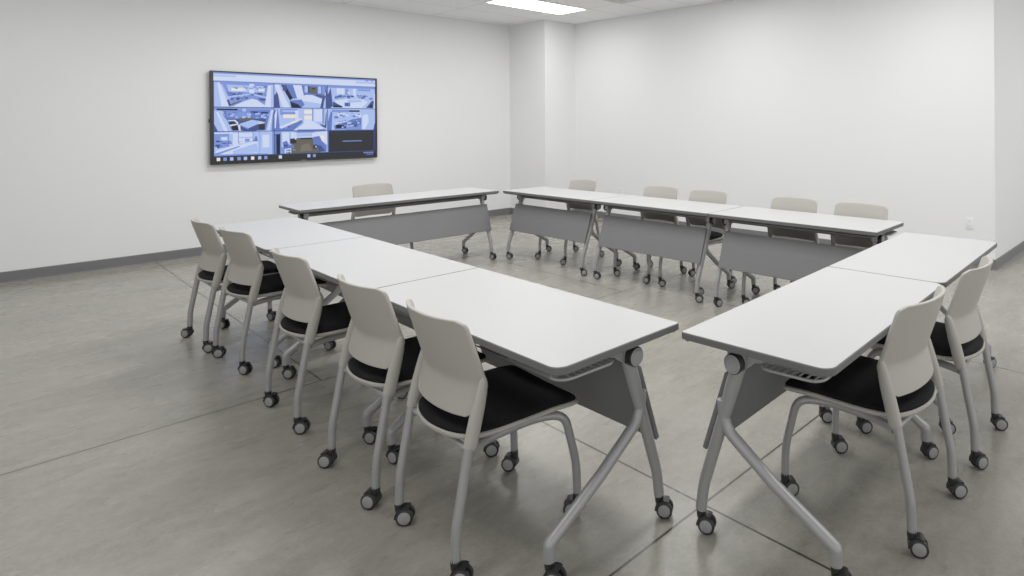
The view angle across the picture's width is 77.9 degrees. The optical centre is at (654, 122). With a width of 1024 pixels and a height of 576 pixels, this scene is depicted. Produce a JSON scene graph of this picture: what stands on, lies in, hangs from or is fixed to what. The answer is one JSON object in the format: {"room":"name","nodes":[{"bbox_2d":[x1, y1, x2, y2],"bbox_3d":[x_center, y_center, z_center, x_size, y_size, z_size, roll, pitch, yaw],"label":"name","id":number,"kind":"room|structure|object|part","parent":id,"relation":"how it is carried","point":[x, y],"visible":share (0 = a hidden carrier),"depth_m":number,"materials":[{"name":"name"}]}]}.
{"room":"conference room","nodes":[
{"label":"conference room","id":0,"kind":"room"},
{"bbox_2d":[0,0,509,271],"bbox_3d":[-5.271,-0.028,6.874,0.200,3.055,10.551,0,0,42],"label":"wall","id":1,"kind":"structure","parent":0,"point":[105,142],"depth_m":6.80,"materials":[{"name":"white paint"}]},
{"bbox_2d":[0,208,509,283],"bbox_3d":[-5.453,1.448,6.500,0.014,0.105,9.339,0,0,42],"label":"baseboard","id":2,"kind":"structure","parent":1,"relation":"attached to","point":[87,266],"depth_m":6.29,"materials":[{"name":"grey plastic"}]},
{"bbox_2d":[208,70,376,164],"bbox_3d":[-4.409,-0.062,7.633,0.072,1.068,1.884,0,0,42],"label":"television","id":3,"kind":"object","parent":1,"relation":"attached to","point":[254,117],"visible":1,"depth_m":7.53,"materials":[{"name":"black plastic"}]},
{"bbox_2d":[0,214,1023,575],"bbox_3d":[0.701,1.515,4.263,12.573,0.100,14.600,0,0,42],"label":"floor","id":4,"kind":"structure","parent":0,"point":[128,448],"depth_m":2.65,"materials":[{"name":"concrete"}]},
{"bbox_2d":[181,218,278,352],"bbox_3d":[-2.904,1.069,4.302,0.532,0.833,0.586,0,0,42],"label":"chair","id":5,"kind":"object","parent":4,"relation":"on","point":[211,268],"visible":0.62,"depth_m":4.07,"materials":[{"name":"grey plastic"}]},
{"bbox_3d":[-3.210,1.237,4.279,0.032,0.345,0.080,0,0,42],"label":"leg","id":6,"kind":"part","parent":5,"relation":"part of","materials":[{"name":"silver metal"}]},
{"bbox_3d":[-3.040,0.819,4.152,0.438,0.331,0.144,0,0,42],"label":"backrest","id":7,"kind":"part","parent":5,"relation":"part of","materials":[{"name":"grey plastic"}]},
{"bbox_3d":[-2.891,1.235,3.994,0.032,0.345,0.080,0,0,42],"label":"leg","id":8,"kind":"part","parent":5,"relation":"part of","materials":[{"name":"silver metal"}]},
{"bbox_2d":[198,260,278,280],"bbox_3d":[-2.896,1.042,4.311,0.444,0.047,0.492,0,0,42],"label":"seat cushion","id":9,"kind":"object","parent":5,"relation":"on","point":[270,267],"depth_m":4.22,"materials":[{"name":"black fabric"}]},
{"bbox_3d":[-3.021,1.242,4.450,0.086,0.334,0.455,0,0,42],"label":"leg","id":10,"kind":"part","parent":5,"relation":"part of","materials":[{"name":"silver metal"}]},
{"bbox_2d":[212,226,335,374],"bbox_3d":[-2.441,1.066,3.954,0.507,0.833,0.572,0,0,37],"label":"chair","id":11,"kind":"object","parent":4,"relation":"on","point":[245,268],"visible":0.8,"depth_m":3.73,"materials":[{"name":"grey plastic"}]},
{"bbox_3d":[-2.764,1.235,3.907,0.032,0.345,0.080,0,0,37],"label":"leg","id":12,"kind":"part","parent":11,"relation":"part of","materials":[{"name":"silver metal"}]},
{"bbox_3d":[-2.584,0.816,3.793,0.438,0.331,0.144,0,0,37],"label":"backrest","id":13,"kind":"part","parent":11,"relation":"part of","materials":[{"name":"grey plastic"}]},
{"bbox_3d":[-2.424,1.233,3.648,0.032,0.345,0.080,0,0,37],"label":"leg","id":14,"kind":"part","parent":11,"relation":"part of","materials":[{"name":"silver metal"}]},
{"bbox_2d":[227,273,326,294],"bbox_3d":[-2.454,1.039,3.963,0.444,0.047,0.492,0,0,37],"label":"seat cushion","id":15,"kind":"object","parent":11,"relation":"on","point":[272,284],"depth_m":3.81,"materials":[{"name":"black fabric"}]},
{"bbox_3d":[-2.292,1.238,3.867,0.086,0.334,0.455,0,0,37],"label":"leg","id":16,"kind":"part","parent":11,"relation":"part of","materials":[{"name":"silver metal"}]},
{"bbox_2d":[214,217,364,367],"bbox_3d":[-2.574,1.116,4.262,1.328,0.735,0.588,0,0,42],"label":"folding table","id":17,"kind":"object","parent":4,"relation":"on","point":[279,233],"visible":0.33,"depth_m":4.18,"materials":[{"name":"white laminate"}]},
{"bbox_2d":[219,235,273,258],"bbox_3d":[-2.645,0.802,4.184,1.260,0.038,0.279,0,0,42],"label":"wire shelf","id":18,"kind":"object","parent":17,"relation":"attached to","point":[271,257],"depth_m":3.78,"materials":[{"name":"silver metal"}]},
{"bbox_3d":[-3.014,1.196,4.609,0.039,0.421,0.438,0,0,37],"label":"leg","id":19,"kind":"part","parent":17,"relation":"part of","materials":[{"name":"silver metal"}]},
{"bbox_3d":[-2.179,1.191,3.863,0.438,0.421,0.039,0,0,-44],"label":"leg","id":20,"kind":"part","parent":17,"relation":"part of","materials":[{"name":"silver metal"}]},
{"bbox_3d":[-2.434,1.049,4.419,1.144,0.312,0.018,0,18,42],"label":"modesty panel","id":21,"kind":"part","parent":17,"relation":"part of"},
{"bbox_2d":[263,247,407,434],"bbox_3d":[-1.684,1.062,3.255,0.502,0.833,0.572,0,0,42],"label":"chair","id":22,"kind":"object","parent":4,"relation":"on","point":[300,314],"visible":0.67,"depth_m":3.04,"materials":[{"name":"grey plastic"}]},
{"bbox_3d":[-2.009,1.230,3.232,0.032,0.345,0.080,0,0,42],"label":"leg","id":23,"kind":"part","parent":22,"relation":"part of","materials":[{"name":"silver metal"}]},
{"bbox_3d":[-1.838,0.812,3.104,0.438,0.331,0.144,0,0,42],"label":"backrest","id":24,"kind":"part","parent":22,"relation":"part of","materials":[{"name":"grey plastic"}]},
{"bbox_3d":[-1.689,1.228,2.947,0.032,0.345,0.080,0,0,42],"label":"leg","id":25,"kind":"part","parent":22,"relation":"part of","materials":[{"name":"silver metal"}]},
{"bbox_3d":[-1.541,1.233,3.154,0.086,0.334,0.455,0,0,42],"label":"leg","id":26,"kind":"part","parent":22,"relation":"part of","materials":[{"name":"silver metal"}]},
{"bbox_2d":[280,301,396,333],"bbox_3d":[-1.695,1.034,3.263,0.444,0.047,0.492,0,0,42],"label":"seat cushion","id":27,"kind":"object","parent":22,"relation":"on","point":[335,318],"depth_m":3.11,"materials":[{"name":"black fabric"}]},
{"bbox_2d":[269,237,477,444],"bbox_3d":[-1.576,1.110,3.380,1.328,0.735,0.602,0,0,42],"label":"folding table","id":28,"kind":"object","parent":4,"relation":"on","point":[363,261],"visible":0.41,"depth_m":3.25,"materials":[{"name":"white laminate"}]},
{"bbox_3d":[-2.021,1.190,3.721,0.039,0.421,0.438,0,0,37],"label":"leg","id":29,"kind":"part","parent":28,"relation":"part of","materials":[{"name":"silver metal"}]},
{"bbox_2d":[313,274,339,287],"bbox_3d":[-1.652,0.797,3.296,1.260,0.038,0.279,0,0,42],"label":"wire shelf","id":30,"kind":"object","parent":28,"relation":"attached to","point":[313,274],"depth_m":3.12,"materials":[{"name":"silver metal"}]},
{"bbox_3d":[-1.186,1.185,2.976,0.438,0.421,0.039,0,0,-44],"label":"leg","id":31,"kind":"part","parent":28,"relation":"part of","materials":[{"name":"silver metal"}]},
{"bbox_3d":[-1.441,1.043,3.532,1.144,0.312,0.018,0,18,42],"label":"modesty panel","id":32,"kind":"part","parent":28,"relation":"part of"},
{"bbox_2d":[351,183,413,249],"bbox_3d":[-2.845,1.069,6.421,0.571,0.833,0.498,0,0,42],"label":"chair","id":33,"kind":"object","parent":4,"relation":"on","point":[373,189],"visible":0.23,"depth_m":6.58,"materials":[{"name":"grey plastic"}]},
{"bbox_3d":[-3.013,0.819,6.554,0.144,0.331,0.438,0,0,42],"label":"backrest","id":34,"kind":"part","parent":33,"relation":"part of","materials":[{"name":"grey plastic"}]},
{"bbox_2d":[279,187,498,290],"bbox_3d":[-2.566,1.116,6.178,0.634,0.735,1.995,0,0,42],"label":"folding table","id":35,"kind":"object","parent":4,"relation":"on","point":[396,229],"visible":0.66,"depth_m":6.11,"materials":[{"name":"white laminate"}]},
{"bbox_3d":[-3.051,1.097,5.412,0.250,0.624,0.046,0,0,42],"label":"leg","id":36,"kind":"part","parent":35,"relation":"part of","materials":[{"name":"silver metal"}]},
{"bbox_3d":[-2.428,1.035,6.051,0.018,0.294,1.817,-24,-16,40],"label":"modesty panel","id":37,"kind":"part","parent":35,"relation":"part of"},
{"bbox_3d":[-2.018,1.190,6.865,0.438,0.421,0.039,0,0,38],"label":"leg","id":38,"kind":"part","parent":35,"relation":"part of","materials":[{"name":"silver metal"}]},
{"bbox_3d":[-1.849,1.090,6.732,0.250,0.624,0.046,0,0,42],"label":"leg","id":39,"kind":"part","parent":35,"relation":"part of","materials":[{"name":"silver metal"}]},
{"bbox_2d":[317,274,499,509],"bbox_3d":[-1.068,1.058,2.683,0.528,0.833,0.591,0,0,42],"label":"chair","id":40,"kind":"object","parent":4,"relation":"on","point":[382,357],"visible":0.8,"depth_m":2.46,"materials":[{"name":"grey plastic"}]},
{"bbox_3d":[-1.373,1.227,2.658,0.032,0.345,0.080,0,0,42],"label":"leg","id":41,"kind":"part","parent":40,"relation":"part of","materials":[{"name":"silver metal"}]},
{"bbox_3d":[-1.203,0.808,2.530,0.438,0.331,0.144,0,0,42],"label":"backrest","id":42,"kind":"part","parent":40,"relation":"part of","materials":[{"name":"grey plastic"}]},
{"bbox_3d":[-1.054,1.225,2.373,0.032,0.345,0.080,0,0,42],"label":"leg","id":43,"kind":"part","parent":40,"relation":"part of","materials":[{"name":"silver metal"}]},
{"bbox_3d":[-0.906,1.230,2.580,0.086,0.334,0.455,0,0,42],"label":"leg","id":44,"kind":"part","parent":40,"relation":"part of","materials":[{"name":"silver metal"}]},
{"bbox_2d":[348,336,485,383],"bbox_3d":[-1.060,1.031,2.689,0.444,0.047,0.492,0,0,42],"label":"seat cushion","id":45,"kind":"object","parent":40,"relation":"on","point":[363,373],"depth_m":2.52,"materials":[{"name":"black fabric"}]},
{"bbox_2d":[394,299,580,575],"bbox_3d":[-0.619,1.056,2.280,0.533,0.833,0.542,0,0,45],"label":"chair","id":46,"kind":"object","parent":4,"relation":"on","point":[460,399],"visible":0.95,"depth_m":2.12,"materials":[{"name":"grey plastic"}]},
{"bbox_3d":[-0.923,1.224,2.274,0.032,0.345,0.080,0,0,45],"label":"leg","id":47,"kind":"part","parent":46,"relation":"part of","materials":[{"name":"silver metal"}]},
{"bbox_3d":[-0.759,0.806,2.138,0.438,0.331,0.144,0,0,45],"label":"backrest","id":48,"kind":"part","parent":46,"relation":"part of","materials":[{"name":"grey plastic"}]},
{"bbox_3d":[-0.619,1.222,1.973,0.032,0.345,0.080,0,0,45],"label":"leg","id":49,"kind":"part","parent":46,"relation":"part of","materials":[{"name":"silver metal"}]},
{"bbox_3d":[-0.726,1.229,2.435,0.086,0.334,0.455,0,0,45],"label":"leg","id":50,"kind":"part","parent":46,"relation":"part of","materials":[{"name":"silver metal"}]},
{"bbox_2d":[418,365,575,433],"bbox_3d":[-0.608,1.028,2.290,0.444,0.047,0.492,0,0,45],"label":"seat cushion","id":51,"kind":"object","parent":46,"relation":"on","point":[515,397],"depth_m":2.21,"materials":[{"name":"black fabric"}]},
{"bbox_3d":[-0.460,1.227,2.173,0.086,0.334,0.455,0,0,45],"label":"leg","id":52,"kind":"part","parent":46,"relation":"part of","materials":[{"name":"silver metal"}]},
{"bbox_2d":[379,268,678,575],"bbox_3d":[-0.582,1.105,2.494,1.328,0.735,0.604,0,0,42],"label":"folding table","id":53,"kind":"object","parent":4,"relation":"on","point":[589,349],"visible":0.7,"depth_m":2.28,"materials":[{"name":"white laminate"}]},
{"bbox_3d":[-1.028,1.184,2.834,0.039,0.421,0.438,0,0,37],"label":"leg","id":54,"kind":"part","parent":53,"relation":"part of","materials":[{"name":"silver metal"}]},
{"bbox_2d":[393,309,613,381],"bbox_3d":[-0.659,0.791,2.409,1.260,0.038,0.279,0,0,42],"label":"wire shelf","id":55,"kind":"object","parent":53,"relation":"attached to","point":[577,375],"depth_m":2.00,"materials":[{"name":"silver metal"}]},
{"bbox_3d":[-0.448,1.037,2.645,1.144,0.312,0.018,0,18,42],"label":"modesty panel","id":56,"kind":"part","parent":53,"relation":"part of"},
{"bbox_3d":[-0.193,1.179,2.089,0.438,0.421,0.039,0,0,-44],"label":"leg","id":57,"kind":"part","parent":53,"relation":"part of","materials":[{"name":"silver metal"}]},
{"bbox_3d":[-0.173,0.804,2.090,0.026,0.072,0.280,0,0,42],"label":"support arm","id":58,"kind":"part","parent":53,"relation":"part of","materials":[{"name":"silver metal"}]},
{"bbox_3d":[-0.047,1.080,2.229,0.046,0.624,0.224,0,0,42],"label":"leg","id":59,"kind":"part","parent":53,"relation":"part of","materials":[{"name":"silver metal"}]},
{"bbox_2d":[503,187,624,275],"bbox_3d":[-0.971,1.107,6.500,1.373,0.735,0.590,0,0,40],"label":"folding table","id":60,"kind":"object","parent":4,"relation":"on","point":[575,226],"visible":0.86,"depth_m":6.31,"materials":[{"name":"white laminate"}]},
{"bbox_3d":[-1.530,1.088,6.756,0.046,0.624,0.250,0,0,40],"label":"leg","id":61,"kind":"part","parent":60,"relation":"part of","materials":[{"name":"silver metal"}]},
{"bbox_3d":[-1.378,1.186,6.910,0.438,0.421,0.039,0,0,-45],"label":"leg","id":62,"kind":"part","parent":60,"relation":"part of","materials":[{"name":"silver metal"}]},
{"bbox_3d":[-1.100,1.027,6.349,1.195,0.294,0.018,0,-18,40],"label":"modesty panel","id":63,"kind":"part","parent":60,"relation":"part of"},
{"bbox_3d":[-0.638,1.083,5.995,0.046,0.624,0.250,0,0,40],"label":"leg","id":64,"kind":"part","parent":60,"relation":"part of","materials":[{"name":"silver metal"}]},
{"bbox_3d":[-0.509,1.181,6.169,0.039,0.421,0.438,0,0,36],"label":"leg","id":65,"kind":"part","parent":60,"relation":"part of","materials":[{"name":"silver metal"}]},
{"bbox_2d":[535,179,604,264],"bbox_3d":[-0.928,1.058,6.711,0.521,0.833,0.595,0,0,42],"label":"chair","id":66,"kind":"object","parent":4,"relation":"on","point":[576,184],"visible":0.5,"depth_m":6.84,"materials":[{"name":"grey plastic"}]},
{"bbox_3d":[-1.089,1.231,6.815,0.086,0.334,0.455,0,0,42],"label":"leg","id":67,"kind":"part","parent":66,"relation":"part of","materials":[{"name":"silver metal"}]},
{"bbox_3d":[-0.811,1.229,6.567,0.086,0.334,0.455,0,0,42],"label":"leg","id":68,"kind":"part","parent":66,"relation":"part of","materials":[{"name":"silver metal"}]},
{"bbox_3d":[-0.797,0.806,6.865,0.438,0.331,0.144,0,0,42],"label":"backrest","id":69,"kind":"part","parent":66,"relation":"part of","materials":[{"name":"grey plastic"}]},
{"bbox_3d":[-0.622,1.222,6.737,0.032,0.345,0.080,0,0,42],"label":"leg","id":70,"kind":"part","parent":66,"relation":"part of","materials":[{"name":"silver metal"}]},
{"bbox_2d":[613,186,686,283],"bbox_3d":[-0.047,1.052,5.937,0.504,0.833,0.579,0,0,40],"label":"chair","id":71,"kind":"object","parent":4,"relation":"on","point":[666,192],"visible":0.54,"depth_m":6.06,"materials":[{"name":"grey plastic"}]},
{"bbox_3d":[-0.226,1.226,6.036,0.086,0.334,0.455,0,0,40],"label":"leg","id":72,"kind":"part","parent":71,"relation":"part of","materials":[{"name":"silver metal"}]},
{"bbox_3d":[0.060,1.224,5.796,0.086,0.334,0.455,0,0,40],"label":"leg","id":73,"kind":"part","parent":71,"relation":"part of","materials":[{"name":"silver metal"}]},
{"bbox_3d":[0.065,0.801,6.095,0.438,0.331,0.144,0,0,40],"label":"backrest","id":74,"kind":"part","parent":71,"relation":"part of","materials":[{"name":"grey plastic"}]},
{"bbox_2d":[590,195,741,302],"bbox_3d":[0.078,1.101,5.607,1.373,0.735,0.595,0,0,40],"label":"folding table","id":75,"kind":"object","parent":4,"relation":"on","point":[628,235],"visible":0.9,"depth_m":5.42,"materials":[{"name":"white laminate"}]},
{"bbox_3d":[-0.495,1.082,5.873,0.046,0.624,0.250,0,0,40],"label":"leg","id":76,"kind":"part","parent":75,"relation":"part of","materials":[{"name":"silver metal"}]},
{"bbox_3d":[-0.343,1.180,6.027,0.438,0.421,0.039,0,0,-45],"label":"leg","id":77,"kind":"part","parent":75,"relation":"part of","materials":[{"name":"silver metal"}]},
{"bbox_3d":[-0.052,1.021,5.455,1.195,0.294,0.018,0,-18,40],"label":"modesty panel","id":78,"kind":"part","parent":75,"relation":"part of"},
{"bbox_3d":[0.410,1.077,5.101,0.046,0.624,0.250,0,0,40],"label":"leg","id":79,"kind":"part","parent":75,"relation":"part of","materials":[{"name":"silver metal"}]},
{"bbox_3d":[0.538,1.175,5.275,0.039,0.421,0.438,0,0,36],"label":"leg","id":80,"kind":"part","parent":75,"relation":"part of","materials":[{"name":"silver metal"}]},
{"bbox_2d":[658,190,736,294],"bbox_3d":[0.380,1.050,5.564,0.519,0.833,0.565,0,0,42],"label":"chair","id":81,"kind":"object","parent":4,"relation":"on","point":[709,196],"visible":0.45,"depth_m":5.67,"materials":[{"name":"grey plastic"}]},
{"bbox_3d":[0.208,1.223,5.656,0.086,0.334,0.455,0,0,42],"label":"leg","id":82,"kind":"part","parent":81,"relation":"part of","materials":[{"name":"silver metal"}]},
{"bbox_3d":[0.500,0.798,5.706,0.438,0.331,0.144,0,0,42],"label":"backrest","id":83,"kind":"part","parent":81,"relation":"part of","materials":[{"name":"grey plastic"}]},
{"bbox_3d":[0.486,1.222,5.408,0.086,0.334,0.455,0,0,42],"label":"leg","id":84,"kind":"part","parent":81,"relation":"part of","materials":[{"name":"silver metal"}]},
{"bbox_2d":[709,231,722,239],"bbox_3d":[0.360,1.023,5.547,0.444,0.047,0.492,0,0,42],"label":"seat cushion","id":85,"kind":"object","parent":81,"relation":"on","point":[714,235],"depth_m":5.47,"materials":[{"name":"black fabric"}]},
{"bbox_2d":[741,197,818,303],"bbox_3d":[1.053,1.046,4.963,0.507,0.833,0.565,0,0,42],"label":"chair","id":86,"kind":"object","parent":4,"relation":"on","point":[780,203],"visible":0.27,"depth_m":5.13,"materials":[{"name":"grey plastic"}]},
{"bbox_3d":[0.872,1.219,5.063,0.086,0.334,0.455,0,0,42],"label":"leg","id":87,"kind":"part","parent":86,"relation":"part of","materials":[{"name":"silver metal"}]},
{"bbox_3d":[1.164,0.795,5.113,0.438,0.331,0.144,0,0,42],"label":"backrest","id":88,"kind":"part","parent":86,"relation":"part of","materials":[{"name":"grey plastic"}]},
{"bbox_2d":[708,206,903,306],"bbox_3d":[1.122,1.095,4.709,1.373,0.735,0.581,0,0,40],"label":"folding table","id":89,"kind":"object","parent":4,"relation":"on","point":[793,260],"visible":0.66,"depth_m":4.62,"materials":[{"name":"white laminate"}]},
{"bbox_3d":[0.554,1.076,4.978,0.046,0.624,0.250,0,0,40],"label":"leg","id":90,"kind":"part","parent":89,"relation":"part of","materials":[{"name":"silver metal"}]},
{"bbox_3d":[0.706,1.174,5.131,0.438,0.421,0.039,0,0,-45],"label":"leg","id":91,"kind":"part","parent":89,"relation":"part of","materials":[{"name":"silver metal"}]},
{"bbox_3d":[0.995,1.015,4.561,1.195,0.294,0.018,0,-18,40],"label":"modesty panel","id":92,"kind":"part","parent":89,"relation":"part of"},
{"bbox_3d":[1.480,1.071,4.187,0.046,0.624,0.250,0,0,40],"label":"leg","id":93,"kind":"part","parent":89,"relation":"part of","materials":[{"name":"silver metal"}]},
{"bbox_2d":[884,230,896,235],"bbox_3d":[1.192,0.780,4.793,1.331,0.038,0.258,0,0,40],"label":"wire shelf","id":94,"kind":"object","parent":89,"relation":"attached to","point":[891,232],"depth_m":4.37,"materials":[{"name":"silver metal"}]},
{"bbox_2d":[682,267,939,575],"bbox_3d":[0.706,1.097,2.459,0.569,0.735,1.244,0,0,39],"label":"folding table","id":95,"kind":"object","parent":4,"relation":"on","point":[817,324],"visible":0.92,"depth_m":2.19,"materials":[{"name":"white laminate"}]},
{"bbox_3d":[0.236,1.078,2.154,0.224,0.624,0.046,0,0,39],"label":"leg","id":96,"kind":"part","parent":95,"relation":"part of","materials":[{"name":"silver metal"}]},
{"bbox_3d":[0.540,1.032,2.594,0.018,0.312,1.024,23,14,37],"label":"modesty panel","id":97,"kind":"part","parent":95,"relation":"part of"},
{"bbox_3d":[0.379,0.801,2.035,0.280,0.072,0.026,0,0,39],"label":"support arm","id":98,"kind":"part","parent":95,"relation":"part of","materials":[{"name":"silver metal"}]},
{"bbox_3d":[0.403,1.176,2.038,0.437,0.422,0.071,0,0,39],"label":"leg","id":99,"kind":"part","parent":95,"relation":"part of","materials":[{"name":"silver metal"}]},
{"bbox_2d":[761,363,830,382],"bbox_3d":[0.774,0.783,2.401,0.257,0.038,1.176,0,0,39],"label":"wire shelf","id":100,"kind":"object","parent":95,"relation":"attached to","point":[816,380],"depth_m":1.94,"materials":[{"name":"silver metal"}]},
{"bbox_3d":[1.037,1.172,2.813,0.438,0.421,0.039,0,0,44],"label":"leg","id":101,"kind":"part","parent":95,"relation":"part of","materials":[{"name":"silver metal"}]},
{"bbox_2d":[830,202,887,247],"bbox_3d":[1.477,1.044,4.578,0.507,0.833,0.555,0,0,42],"label":"chair","id":102,"kind":"object","parent":4,"relation":"on","point":[862,210],"visible":0.16,"depth_m":4.77,"materials":[{"name":"grey plastic"}]},
{"bbox_2d":[780,285,967,558],"bbox_3d":[0.857,1.047,2.409,0.569,0.833,0.503,0,0,43],"label":"chair","id":103,"kind":"object","parent":4,"relation":"on","point":[906,378],"visible":0.92,"depth_m":2.24,"materials":[{"name":"grey plastic"}]},
{"bbox_3d":[0.939,1.219,2.569,0.455,0.334,0.086,0,0,43],"label":"leg","id":104,"kind":"part","parent":103,"relation":"part of","materials":[{"name":"silver metal"}]},
{"bbox_3d":[0.686,1.220,2.295,0.455,0.334,0.086,0,0,43],"label":"leg","id":105,"kind":"part","parent":103,"relation":"part of","materials":[{"name":"silver metal"}]},
{"bbox_2d":[785,355,934,412],"bbox_3d":[0.827,1.020,2.418,0.492,0.047,0.444,0,0,43],"label":"seat cushion","id":106,"kind":"object","parent":103,"relation":"on","point":[856,387],"depth_m":2.31,"materials":[{"name":"black fabric"}]},
{"bbox_3d":[0.854,1.214,2.103,0.080,0.345,0.032,0,0,43],"label":"leg","id":107,"kind":"part","parent":103,"relation":"part of","materials":[{"name":"silver metal"}]},
{"bbox_3d":[0.982,0.796,2.274,0.144,0.331,0.438,0,0,43],"label":"backrest","id":108,"kind":"part","parent":103,"relation":"part of","materials":[{"name":"grey plastic"}]},
{"bbox_3d":[1.144,1.212,2.418,0.080,0.345,0.032,0,0,43],"label":"leg","id":109,"kind":"part","parent":103,"relation":"part of","materials":[{"name":"silver metal"}]},
{"bbox_2d":[829,232,996,434],"bbox_3d":[1.488,1.093,3.418,0.568,0.735,1.224,0,0,39],"label":"folding table","id":110,"kind":"object","parent":4,"relation":"on","point":[941,260],"visible":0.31,"depth_m":3.29,"materials":[{"name":"white laminate"}]},
{"bbox_3d":[1.193,1.171,3.004,0.438,0.421,0.039,0,0,35],"label":"leg","id":111,"kind":"part","parent":110,"relation":"part of","materials":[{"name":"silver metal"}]},
{"bbox_3d":[1.836,1.167,3.790,0.438,0.421,0.039,0,0,44],"label":"leg","id":112,"kind":"part","parent":110,"relation":"part of","materials":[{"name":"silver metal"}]},
{"bbox_2d":[856,256,1007,469],"bbox_3d":[1.315,1.044,2.916,0.568,0.833,0.501,0,0,39],"label":"chair","id":113,"kind":"object","parent":4,"relation":"on","point":[962,337],"visible":0.68,"depth_m":2.69,"materials":[{"name":"grey plastic"}]},
{"bbox_3d":[1.153,1.218,2.791,0.455,0.334,0.086,0,0,39],"label":"leg","id":114,"kind":"part","parent":113,"relation":"part of","materials":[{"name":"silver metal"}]},
{"bbox_2d":[877,321,983,356],"bbox_3d":[1.285,1.017,2.923,0.492,0.047,0.444,0,0,39],"label":"seat cushion","id":115,"kind":"object","parent":113,"relation":"on","point":[973,348],"depth_m":2.77,"materials":[{"name":"black fabric"}]},
{"bbox_3d":[1.333,1.211,2.611,0.080,0.345,0.032,0,0,39],"label":"leg","id":116,"kind":"part","parent":113,"relation":"part of","materials":[{"name":"silver metal"}]},
{"bbox_3d":[1.450,0.793,2.790,0.144,0.331,0.438,0,0,39],"label":"backrest","id":117,"kind":"part","parent":113,"relation":"part of","materials":[{"name":"grey plastic"}]},
{"bbox_3d":[1.602,1.209,2.944,0.080,0.345,0.032,0,0,39],"label":"leg","id":118,"kind":"part","parent":113,"relation":"part of","materials":[{"name":"silver metal"}]},
{"bbox_2d":[319,0,727,25],"bbox_3d":[0.683,-1.640,4.263,12.573,0.100,14.600,0,0,42],"label":"ceiling","id":119,"kind":"structure","parent":0,"point":[469,10],"depth_m":8.46,"materials":[{"name":"tile"}]},
{"bbox_2d":[484,0,587,14],"bbox_3d":[-1.572,-1.571,8.250,0.610,0.012,1.270,0,0,42],"label":"recessed light","id":120,"kind":"object","parent":119,"relation":"in","point":[534,5],"visible":1,"depth_m":8.28,"materials":[{"name":"white plastic"}]},
{"bbox_2d":[603,0,639,3],"bbox_3d":[-0.420,-1.573,7.708,0.610,0.022,0.610,0,0,42],"label":"ceiling vent","id":121,"kind":"object","parent":119,"relation":"in","point":[613,1],"visible":1,"depth_m":7.94,"materials":[{"name":"white metal"}]},
{"bbox_2d":[509,20,575,209],"bbox_3d":[-1.801,-0.048,9.922,0.916,3.055,0.642,0,0,42],"label":"wall column","id":122,"kind":"structure","parent":0,"point":[542,52],"depth_m":9.63,"materials":[{"name":"white paint"}]},
{"bbox_2d":[575,0,999,259],"bbox_3d":[0.749,-0.063,8.298,6.881,3.055,0.464,0,0,42],"label":"wall","id":123,"kind":"structure","parent":0,"point":[892,104],"depth_m":7.30,"materials":[{"name":"white paint"}]},
{"bbox_2d":[576,209,996,270],"bbox_3d":[1.043,1.410,7.923,5.980,0.105,0.014,0,0,40],"label":"baseboard","id":124,"kind":"structure","parent":123,"relation":"attached to","point":[600,214],"depth_m":7.90,"materials":[{"name":"grey plastic"}]},
{"bbox_2d":[965,217,973,229],"bbox_3d":[3.164,1.010,6.172,0.074,0.120,0.008,0,0,40],"label":"wall outlet","id":125,"kind":"object","parent":123,"relation":"attached to","point":[969,221],"visible":1,"depth_m":6.17,"materials":[{"name":"white plastic"}]},
{"bbox_2d":[999,0,1023,255],"bbox_3d":[4.734,-0.086,7.745,0.200,3.055,4.020,0,0,42],"label":"wall","id":126,"kind":"structure","parent":0,"point":[1011,12],"depth_m":6.57,"materials":[{"name":"white paint"}]},
{"bbox_2d":[995,241,1023,270],"bbox_3d":[4.686,1.389,7.521,0.014,0.105,4.030,0,0,42],"label":"baseboard","id":127,"kind":"structure","parent":126,"relation":"attached to","point":[1011,254],"depth_m":6.43,"materials":[{"name":"grey plastic"}]}
]}

